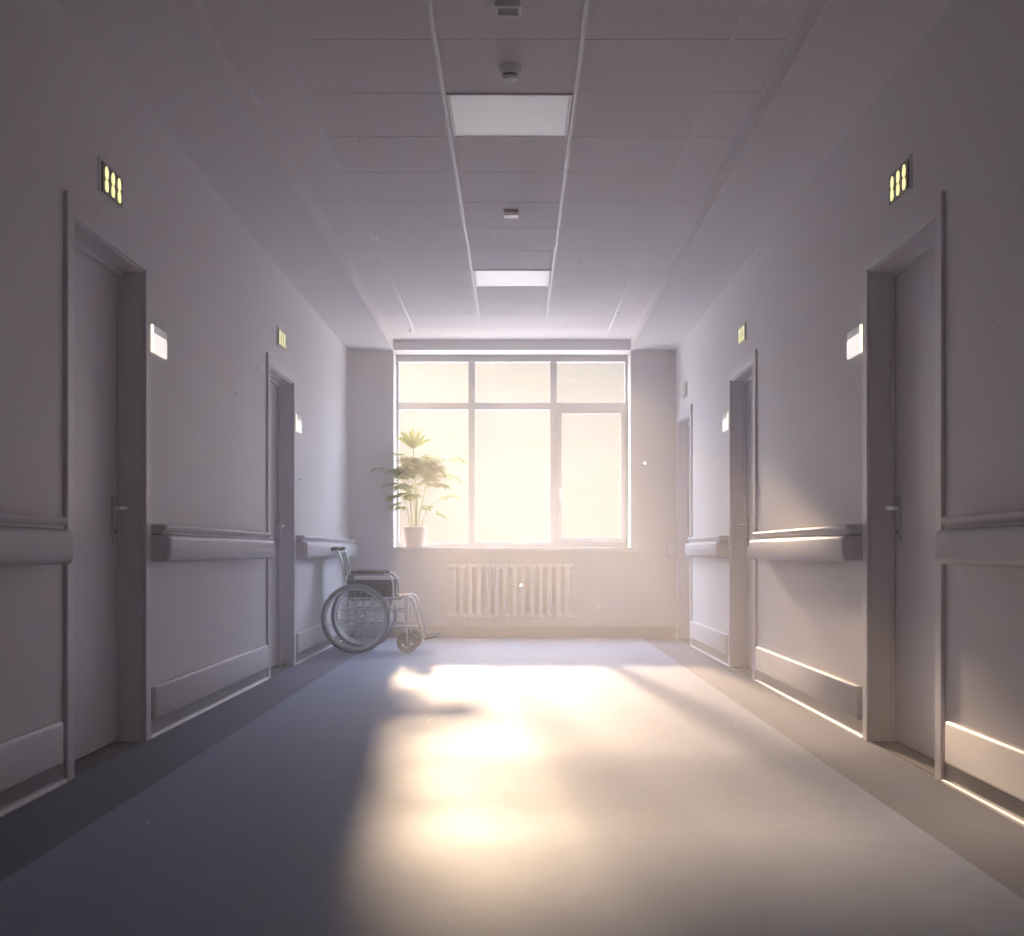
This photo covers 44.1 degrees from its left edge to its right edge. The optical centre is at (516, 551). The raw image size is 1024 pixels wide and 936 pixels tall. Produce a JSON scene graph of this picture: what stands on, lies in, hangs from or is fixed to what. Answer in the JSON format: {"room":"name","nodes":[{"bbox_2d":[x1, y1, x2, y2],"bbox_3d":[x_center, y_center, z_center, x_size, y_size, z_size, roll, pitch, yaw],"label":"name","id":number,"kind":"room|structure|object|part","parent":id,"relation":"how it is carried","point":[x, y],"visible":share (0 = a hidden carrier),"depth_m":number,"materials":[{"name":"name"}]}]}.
{"room":"hospital interior","nodes":[
{"label":"hospital interior","id":0,"kind":"room"},
{"bbox_2d":[0,0,347,757],"bbox_3d":[-1.804,-0.670,4.500,0.300,3.020,16.600,0,0,0],"label":"wall","id":1,"kind":"structure","parent":0,"point":[63,106],"depth_m":5.91,"materials":[{"name":"paint"}]},
{"bbox_2d":[0,721,62,791],"bbox_3d":[-1.640,0.684,1.025,0.029,0.154,7.050,0,0,0],"label":"rail","id":2,"kind":"object","parent":1,"relation":"attached to","point":[24,756],"visible":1,"depth_m":4.23,"materials":[{"name":"white plastic"}]},
{"bbox_2d":[0,511,73,565],"bbox_3d":[-1.604,-0.042,0.980,0.100,0.170,6.960,0,0,0],"label":"handrail","id":3,"kind":"object","parent":1,"relation":"attached to","point":[25,538],"visible":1,"depth_m":4.10,"materials":[{"name":"white plastic"}]},
{"bbox_2d":[64,191,150,780],"bbox_3d":[-1.721,-0.240,5.145,0.166,2.160,1.054,0,0,0],"label":"door","id":4,"kind":"structure","parent":1,"relation":"in","point":[107,295],"depth_m":5.40,"materials":[{"name":"wood"}]},
{"bbox_3d":[-1.721,-0.189,5.458,0.064,0.021,0.136,0,0,0],"label":"lever","id":5,"kind":"part","parent":4,"relation":"part of","materials":[{"name":"white metal"}]},
{"bbox_2d":[98,155,122,210],"bbox_3d":[-1.648,-1.496,5.141,0.012,0.144,0.291,0,0,0],"label":"number sign","id":6,"kind":"object","parent":1,"relation":"attached to","point":[110,183],"visible":1,"depth_m":5.12,"materials":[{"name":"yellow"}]},
{"bbox_2d":[151,324,166,359],"bbox_3d":[-1.647,-0.966,5.822,0.014,0.130,0.237,0,0,0],"label":"plate","id":7,"kind":"object","parent":1,"relation":"attached to","point":[158,336],"visible":0.96,"depth_m":5.80,"materials":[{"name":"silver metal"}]},
{"bbox_2d":[0,630,349,816],"bbox_3d":[-1.645,0.795,4.405,0.018,0.090,16.010,0,0,0],"label":"baseboard","id":8,"kind":"structure","parent":1,"relation":"attached to","point":[12,798],"depth_m":5.97,"materials":[{"name":"plastic"}]},
{"bbox_2d":[151,645,267,719],"bbox_3d":[-1.640,0.684,7.005,0.029,0.154,2.590,0,0,0],"label":"rail","id":9,"kind":"object","parent":1,"relation":"attached to","point":[168,696],"visible":0.98,"depth_m":6.59,"materials":[{"name":"white plastic"}]},
{"bbox_2d":[151,524,273,561],"bbox_3d":[-1.604,-0.042,6.915,0.100,0.170,2.450,0,0,0],"label":"handrail","id":10,"kind":"object","parent":1,"relation":"attached to","point":[168,542],"visible":0.94,"depth_m":6.37,"materials":[{"name":"white plastic"}]},
{"bbox_2d":[266,352,295,677],"bbox_3d":[-1.721,-0.240,8.880,0.166,2.160,1.044,0,0,0],"label":"door","id":11,"kind":"structure","parent":1,"relation":"in","point":[280,381],"depth_m":9.31,"materials":[{"name":"wood"}]},
{"bbox_2d":[276,324,285,351],"bbox_3d":[-1.648,-1.496,8.866,0.012,0.144,0.306,0,0,0],"label":"number sign","id":12,"kind":"object","parent":1,"relation":"attached to","point":[280,334],"visible":1,"depth_m":8.83,"materials":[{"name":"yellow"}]},
{"bbox_3d":[-1.647,-1.495,8.880,0.007,0.118,0.270,0,0,0],"label":"sign plate","id":13,"kind":"part","parent":12,"relation":"part of","materials":[{"name":"beige plastic"}]},
{"bbox_2d":[296,414,301,433],"bbox_3d":[-1.647,-0.966,9.546,0.014,0.130,0.237,0,0,0],"label":"plate","id":14,"kind":"object","parent":1,"relation":"attached to","point":[298,418],"visible":0.91,"depth_m":9.54,"materials":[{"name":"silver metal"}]},
{"bbox_2d":[296,614,349,653],"bbox_3d":[-1.640,0.684,10.910,0.029,0.154,2.940,0,0,0],"label":"rail","id":15,"kind":"object","parent":1,"relation":"attached to","point":[308,638],"visible":0.63,"depth_m":10.18,"materials":[{"name":"white plastic"}]},
{"bbox_2d":[296,535,356,557],"bbox_3d":[-1.604,-0.042,10.900,0.100,0.170,2.960,0,0,0],"label":"handrail","id":16,"kind":"object","parent":1,"relation":"attached to","point":[306,546],"visible":0.96,"depth_m":10.13,"materials":[{"name":"white plastic"}]},
{"bbox_2d":[56,0,952,350],"bbox_3d":[-0.044,-2.078,4.405,3.220,0.205,16.011,0,0,0],"label":"ceiling","id":17,"kind":"structure","parent":0,"point":[272,102],"depth_m":6.21,"materials":[{"name":"paint"}]},
{"bbox_2d":[494,0,520,16],"bbox_3d":[-0.033,-2.065,4.800,0.100,0.030,0.096,0,0,0],"label":"ceiling speaker","id":18,"kind":"object","parent":17,"relation":"attached to","point":[503,8],"visible":1,"depth_m":4.78,"materials":[{"name":"white plastic"}]},
{"bbox_2d":[497,7,517,14],"bbox_3d":[-0.033,-2.057,4.800,0.080,0.005,0.076,0,0,0],"label":"grille","id":19,"kind":"object","parent":18,"relation":"attached to","point":[500,10],"depth_m":4.80,"materials":[{"name":"grey"}]},
{"bbox_2d":[446,93,572,136],"bbox_3d":[-0.032,-2.088,6.030,0.574,0.033,0.589,0,0,0],"label":"recessed light","id":20,"kind":"object","parent":17,"relation":"in","point":[471,114],"visible":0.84,"depth_m":5.99,"materials":[{"name":"white plastic"}]},
{"bbox_2d":[498,62,521,81],"bbox_3d":[-0.028,-2.049,5.420,0.106,0.062,0.106,0,0,0],"label":"smoke detector","id":21,"kind":"object","parent":17,"relation":"attached to","point":[509,71],"visible":1,"depth_m":5.39,"materials":[{"name":"white plastic"}]},
{"bbox_2d":[502,72,516,75],"bbox_3d":[-0.028,-2.041,5.420,0.064,0.013,0.064,0,0,0],"label":"vent","id":22,"kind":"object","parent":21,"relation":"attached to","point":[503,73],"depth_m":5.39,"materials":[{"name":"grey plastic"}]},
{"bbox_2d":[503,209,517,218],"bbox_3d":[-0.034,-2.060,7.713,0.090,0.040,0.105,0,0,0],"label":"ceiling sensor","id":23,"kind":"object","parent":17,"relation":"attached to","point":[508,213],"visible":1,"depth_m":7.67,"materials":[{"name":"grey plastic"}]},
{"bbox_2d":[473,269,550,286],"bbox_3d":[-0.032,-2.088,9.613,0.574,0.033,0.589,0,0,0],"label":"recessed light","id":24,"kind":"object","parent":17,"relation":"in","point":[483,277],"visible":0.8,"depth_m":9.57,"materials":[{"name":"white plastic"}]},
{"bbox_2d":[0,638,1023,935],"bbox_3d":[-0.044,0.890,4.500,3.820,0.100,16.600,0,0,0],"label":"floor","id":25,"kind":"structure","parent":0,"point":[550,786],"depth_m":3.93,"materials":[{"name":"grey laminate"}]},
{"bbox_2d":[321,547,440,652],"bbox_3d":[-1.137,0.397,10.750,0.966,0.886,0.645,0,0,0],"label":"wheelchair","id":26,"kind":"object","parent":25,"relation":"on","point":[355,591],"visible":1,"depth_m":10.53,"materials":[{"name":"grey metal"}]},
{"bbox_3d":[-1.453,0.172,10.750,0.124,0.337,0.430,0,0,0],"label":"backrest","id":27,"kind":"part","parent":26,"relation":"part of","materials":[{"name":"grey plastic"}]},
{"bbox_3d":[-1.224,0.307,10.535,0.360,0.135,0.006,0,0,0],"label":"panel","id":28,"kind":"part","parent":26,"relation":"part of","materials":[{"name":"black fabric"}]},
{"bbox_3d":[-1.224,0.307,10.965,0.360,0.135,0.006,0,0,0],"label":"panel","id":29,"kind":"part","parent":26,"relation":"part of","materials":[{"name":"black fabric"}]},
{"bbox_3d":[-1.176,0.316,10.535,0.663,0.668,0.024,0,0,0],"label":"frame","id":30,"kind":"part","parent":26,"relation":"part of","materials":[{"name":"silver metal"}]},
{"bbox_3d":[-1.189,0.386,10.750,0.420,0.060,0.430,0,0,0],"label":"seat","id":31,"kind":"part","parent":26,"relation":"part of","materials":[{"name":"black fabric"}]},
{"bbox_3d":[-1.176,0.316,10.965,0.663,0.668,0.024,0,0,0],"label":"frame","id":32,"kind":"part","parent":26,"relation":"part of","materials":[{"name":"silver metal"}]},
{"bbox_2d":[348,350,675,635],"bbox_3d":[-0.044,-0.670,12.605,3.220,3.020,0.390,0,0,0],"label":"wall","id":33,"kind":"structure","parent":0,"point":[610,580],"depth_m":12.41,"materials":[{"name":"paint"}]},
{"bbox_2d":[447,564,572,617],"bbox_3d":[-0.061,0.380,12.351,1.229,0.520,0.115,0,0,0],"label":"radiator","id":34,"kind":"object","parent":33,"relation":"attached to","point":[470,567],"visible":1,"depth_m":12.30,"materials":[{"name":"white metal"}]},
{"bbox_2d":[385,355,638,550],"bbox_3d":[-0.044,-0.993,12.572,2.476,1.975,0.435,0,0,0],"label":"window","id":35,"kind":"structure","parent":33,"relation":"in","point":[557,543],"depth_m":12.72,"materials":[{"name":"white plastic"}]},
{"bbox_2d":[366,427,468,546],"bbox_3d":[-0.953,-0.644,12.424,0.998,1.198,0.484,0,0,15],"label":"potted palm","id":36,"kind":"object","parent":35,"relation":"on","point":[415,536],"visible":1,"depth_m":12.42,"materials":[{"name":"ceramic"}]},
{"bbox_3d":[-1.081,-1.106,12.473,0.136,0.171,0.054,0,0,0],"label":"crown","id":37,"kind":"part","parent":36,"relation":"part of","materials":[{"name":"green plant"}]},
{"bbox_3d":[-1.076,-1.076,12.460,0.148,0.112,0.010,0,0,-31],"label":"crown","id":38,"kind":"part","parent":36,"relation":"part of","materials":[{"name":"green plant"}]},
{"bbox_3d":[-1.033,-1.113,12.452,0.031,0.181,0.100,0,0,20],"label":"crown","id":39,"kind":"part","parent":36,"relation":"part of","materials":[{"name":"green plant"}]},
{"bbox_3d":[-1.025,-0.505,12.546,0.035,0.580,0.012,0,0,-22],"label":"stem","id":40,"kind":"part","parent":36,"relation":"part of","materials":[{"name":"green plant"}]},
{"bbox_3d":[-1.007,-0.623,12.514,0.041,0.816,0.021,0,0,-27],"label":"stem","id":41,"kind":"part","parent":36,"relation":"part of","materials":[{"name":"green plant"}]},
{"bbox_2d":[403,526,427,546],"bbox_3d":[-0.999,-0.148,12.520,0.248,0.205,0.248,0,0,0],"label":"pot","id":42,"kind":"object","parent":36,"relation":"attached to","point":[415,536],"depth_m":12.43,"materials":[{"name":"ceramic"}]},
{"bbox_3d":[-0.988,-1.110,12.466,0.099,0.176,0.019,0,0,38],"label":"crown","id":43,"kind":"part","parent":36,"relation":"part of","materials":[{"name":"green plant"}]},
{"bbox_3d":[-0.979,-0.480,12.470,0.018,0.531,0.054,0,0,-22],"label":"stem","id":44,"kind":"part","parent":36,"relation":"part of","materials":[{"name":"green plant"}]},
{"bbox_3d":[-0.960,-1.088,12.486,0.133,0.135,0.006,0,0,10],"label":"crown","id":45,"kind":"part","parent":36,"relation":"part of","materials":[{"name":"green plant"}]},
{"bbox_3d":[-0.926,-0.520,12.505,0.104,0.611,0.015,0,0,18],"label":"stem","id":46,"kind":"part","parent":36,"relation":"part of","materials":[{"name":"green plant"}]},
{"bbox_3d":[-0.931,-1.071,12.503,0.185,0.102,0.010,0,0,-5],"label":"crown","id":47,"kind":"part","parent":36,"relation":"part of","materials":[{"name":"green plant"}]},
{"bbox_3d":[-0.044,-0.025,12.538,2.476,0.040,0.366,0,0,0],"label":"sill","id":48,"kind":"part","parent":35,"relation":"part of","materials":[{"name":"white laminate"}]},
{"bbox_3d":[0.748,-0.764,12.728,0.691,1.341,0.044,0,0,0],"label":"sash","id":49,"kind":"part","parent":35,"relation":"part of","materials":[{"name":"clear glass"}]},
{"bbox_2d":[349,627,674,637],"bbox_3d":[-0.044,0.788,12.403,3.200,0.104,0.014,0,0,0],"label":"baseboard","id":50,"kind":"structure","parent":33,"relation":"attached to","point":[446,632],"depth_m":12.39,"materials":[{"name":"plastic"}]},
{"bbox_2d":[676,0,1023,748],"bbox_3d":[1.716,-0.670,4.500,0.300,3.020,16.600,0,0,0],"label":"wall","id":51,"kind":"structure","parent":0,"point":[959,93],"depth_m":5.44,"materials":[{"name":"paint"}]},
{"bbox_2d":[666,539,675,555],"bbox_3d":[1.516,-0.042,12.342,0.100,0.170,0.115,0,0,0],"label":"handrail","id":52,"kind":"object","parent":51,"relation":"attached to","point":[670,548],"visible":0.92,"depth_m":12.28,"materials":[{"name":"white plastic"}]},
{"bbox_2d":[676,404,691,645],"bbox_3d":[1.633,-0.240,11.765,0.166,2.160,1.014,0,0,0],"label":"door","id":53,"kind":"structure","parent":51,"relation":"in","point":[684,427],"depth_m":12.19,"materials":[{"name":"wood"}]},
{"bbox_2d":[682,380,686,398],"bbox_3d":[1.560,-1.506,11.736,0.012,0.144,0.286,0,0,0],"label":"number sign","id":54,"kind":"object","parent":51,"relation":"attached to","point":[684,386],"visible":1,"depth_m":11.71,"materials":[{"name":"grey plastic"}]},
{"bbox_3d":[1.560,-1.505,11.750,0.007,0.118,0.250,0,0,0],"label":"sign plate","id":55,"kind":"part","parent":54,"relation":"part of","materials":[{"name":"grey plastic"}]},
{"bbox_2d":[685,535,727,557],"bbox_3d":[1.516,-0.042,10.165,0.100,0.170,1.730,0,0,0],"label":"handrail","id":56,"kind":"object","parent":51,"relation":"attached to","point":[716,546],"visible":0.92,"depth_m":9.75,"materials":[{"name":"white plastic"}]},
{"bbox_2d":[690,621,727,654],"bbox_3d":[1.552,0.684,10.260,0.029,0.154,1.880,0,0,0],"label":"rail","id":57,"kind":"object","parent":51,"relation":"attached to","point":[713,638],"visible":0.97,"depth_m":10.08,"materials":[{"name":"white plastic"}]},
{"bbox_2d":[722,412,727,431],"bbox_3d":[1.559,-0.966,9.416,0.014,0.130,0.237,0,0,0],"label":"plate","id":58,"kind":"object","parent":51,"relation":"attached to","point":[725,416],"visible":0.87,"depth_m":9.40,"materials":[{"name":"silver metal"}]},
{"bbox_2d":[728,349,756,680],"bbox_3d":[1.633,-0.240,8.750,0.166,2.160,1.044,0,0,0],"label":"door","id":59,"kind":"structure","parent":51,"relation":"in","point":[742,383],"depth_m":9.17,"materials":[{"name":"wood"}]},
{"bbox_2d":[738,320,746,347],"bbox_3d":[1.560,-1.506,8.736,0.012,0.144,0.296,0,0,0],"label":"number sign","id":60,"kind":"object","parent":51,"relation":"attached to","point":[742,331],"visible":1,"depth_m":8.71,"materials":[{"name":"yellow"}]},
{"bbox_2d":[749,524,861,561],"bbox_3d":[1.516,-0.042,6.850,0.100,0.170,2.300,0,0,0],"label":"handrail","id":61,"kind":"object","parent":51,"relation":"attached to","point":[836,542],"visible":0.96,"depth_m":6.33,"materials":[{"name":"white plastic"}]},
{"bbox_2d":[755,646,861,719],"bbox_3d":[1.552,0.684,6.935,0.029,0.154,2.430,0,0,0],"label":"rail","id":62,"kind":"object","parent":51,"relation":"attached to","point":[845,696],"visible":0.97,"depth_m":6.55,"materials":[{"name":"white plastic"}]},
{"bbox_2d":[674,636,1023,826],"bbox_3d":[1.557,0.795,4.405,0.018,0.090,16.010,0,0,0],"label":"baseboard","id":63,"kind":"structure","parent":51,"relation":"attached to","point":[1004,804],"depth_m":5.72,"materials":[{"name":"plastic"}]},
{"bbox_2d":[847,324,861,359],"bbox_3d":[1.559,-0.966,5.827,0.014,0.130,0.237,0,0,0],"label":"plate","id":64,"kind":"object","parent":51,"relation":"attached to","point":[854,337],"visible":0.92,"depth_m":5.81,"materials":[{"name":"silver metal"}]},
{"bbox_2d":[889,153,911,208],"bbox_3d":[1.560,-1.506,5.146,0.012,0.144,0.291,0,0,0],"label":"number sign","id":65,"kind":"object","parent":51,"relation":"attached to","point":[900,179],"visible":1,"depth_m":5.13,"materials":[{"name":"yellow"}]},
{"bbox_2d":[862,191,944,780],"bbox_3d":[1.633,-0.240,5.145,0.166,2.160,1.054,0,0,0],"label":"door","id":66,"kind":"structure","parent":51,"relation":"in","point":[903,358],"depth_m":5.42,"materials":[{"name":"wood"}]},
{"bbox_3d":[1.633,-0.189,5.458,0.064,0.021,0.136,0,0,0],"label":"lever","id":67,"kind":"part","parent":66,"relation":"part of","materials":[{"name":"white metal"}]},
{"bbox_2d":[935,510,1023,566],"bbox_3d":[1.516,-0.042,0.975,0.100,0.170,6.950,0,0,0],"label":"handrail","id":68,"kind":"object","parent":51,"relation":"attached to","point":[992,538],"visible":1,"depth_m":4.01,"materials":[{"name":"white plastic"}]},
{"bbox_2d":[945,721,1023,801],"bbox_3d":[1.552,0.684,1.025,0.029,0.154,7.050,0,0,0],"label":"rail","id":69,"kind":"object","parent":51,"relation":"attached to","point":[998,763],"visible":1,"depth_m":4.14,"materials":[{"name":"white plastic"}]}
]}

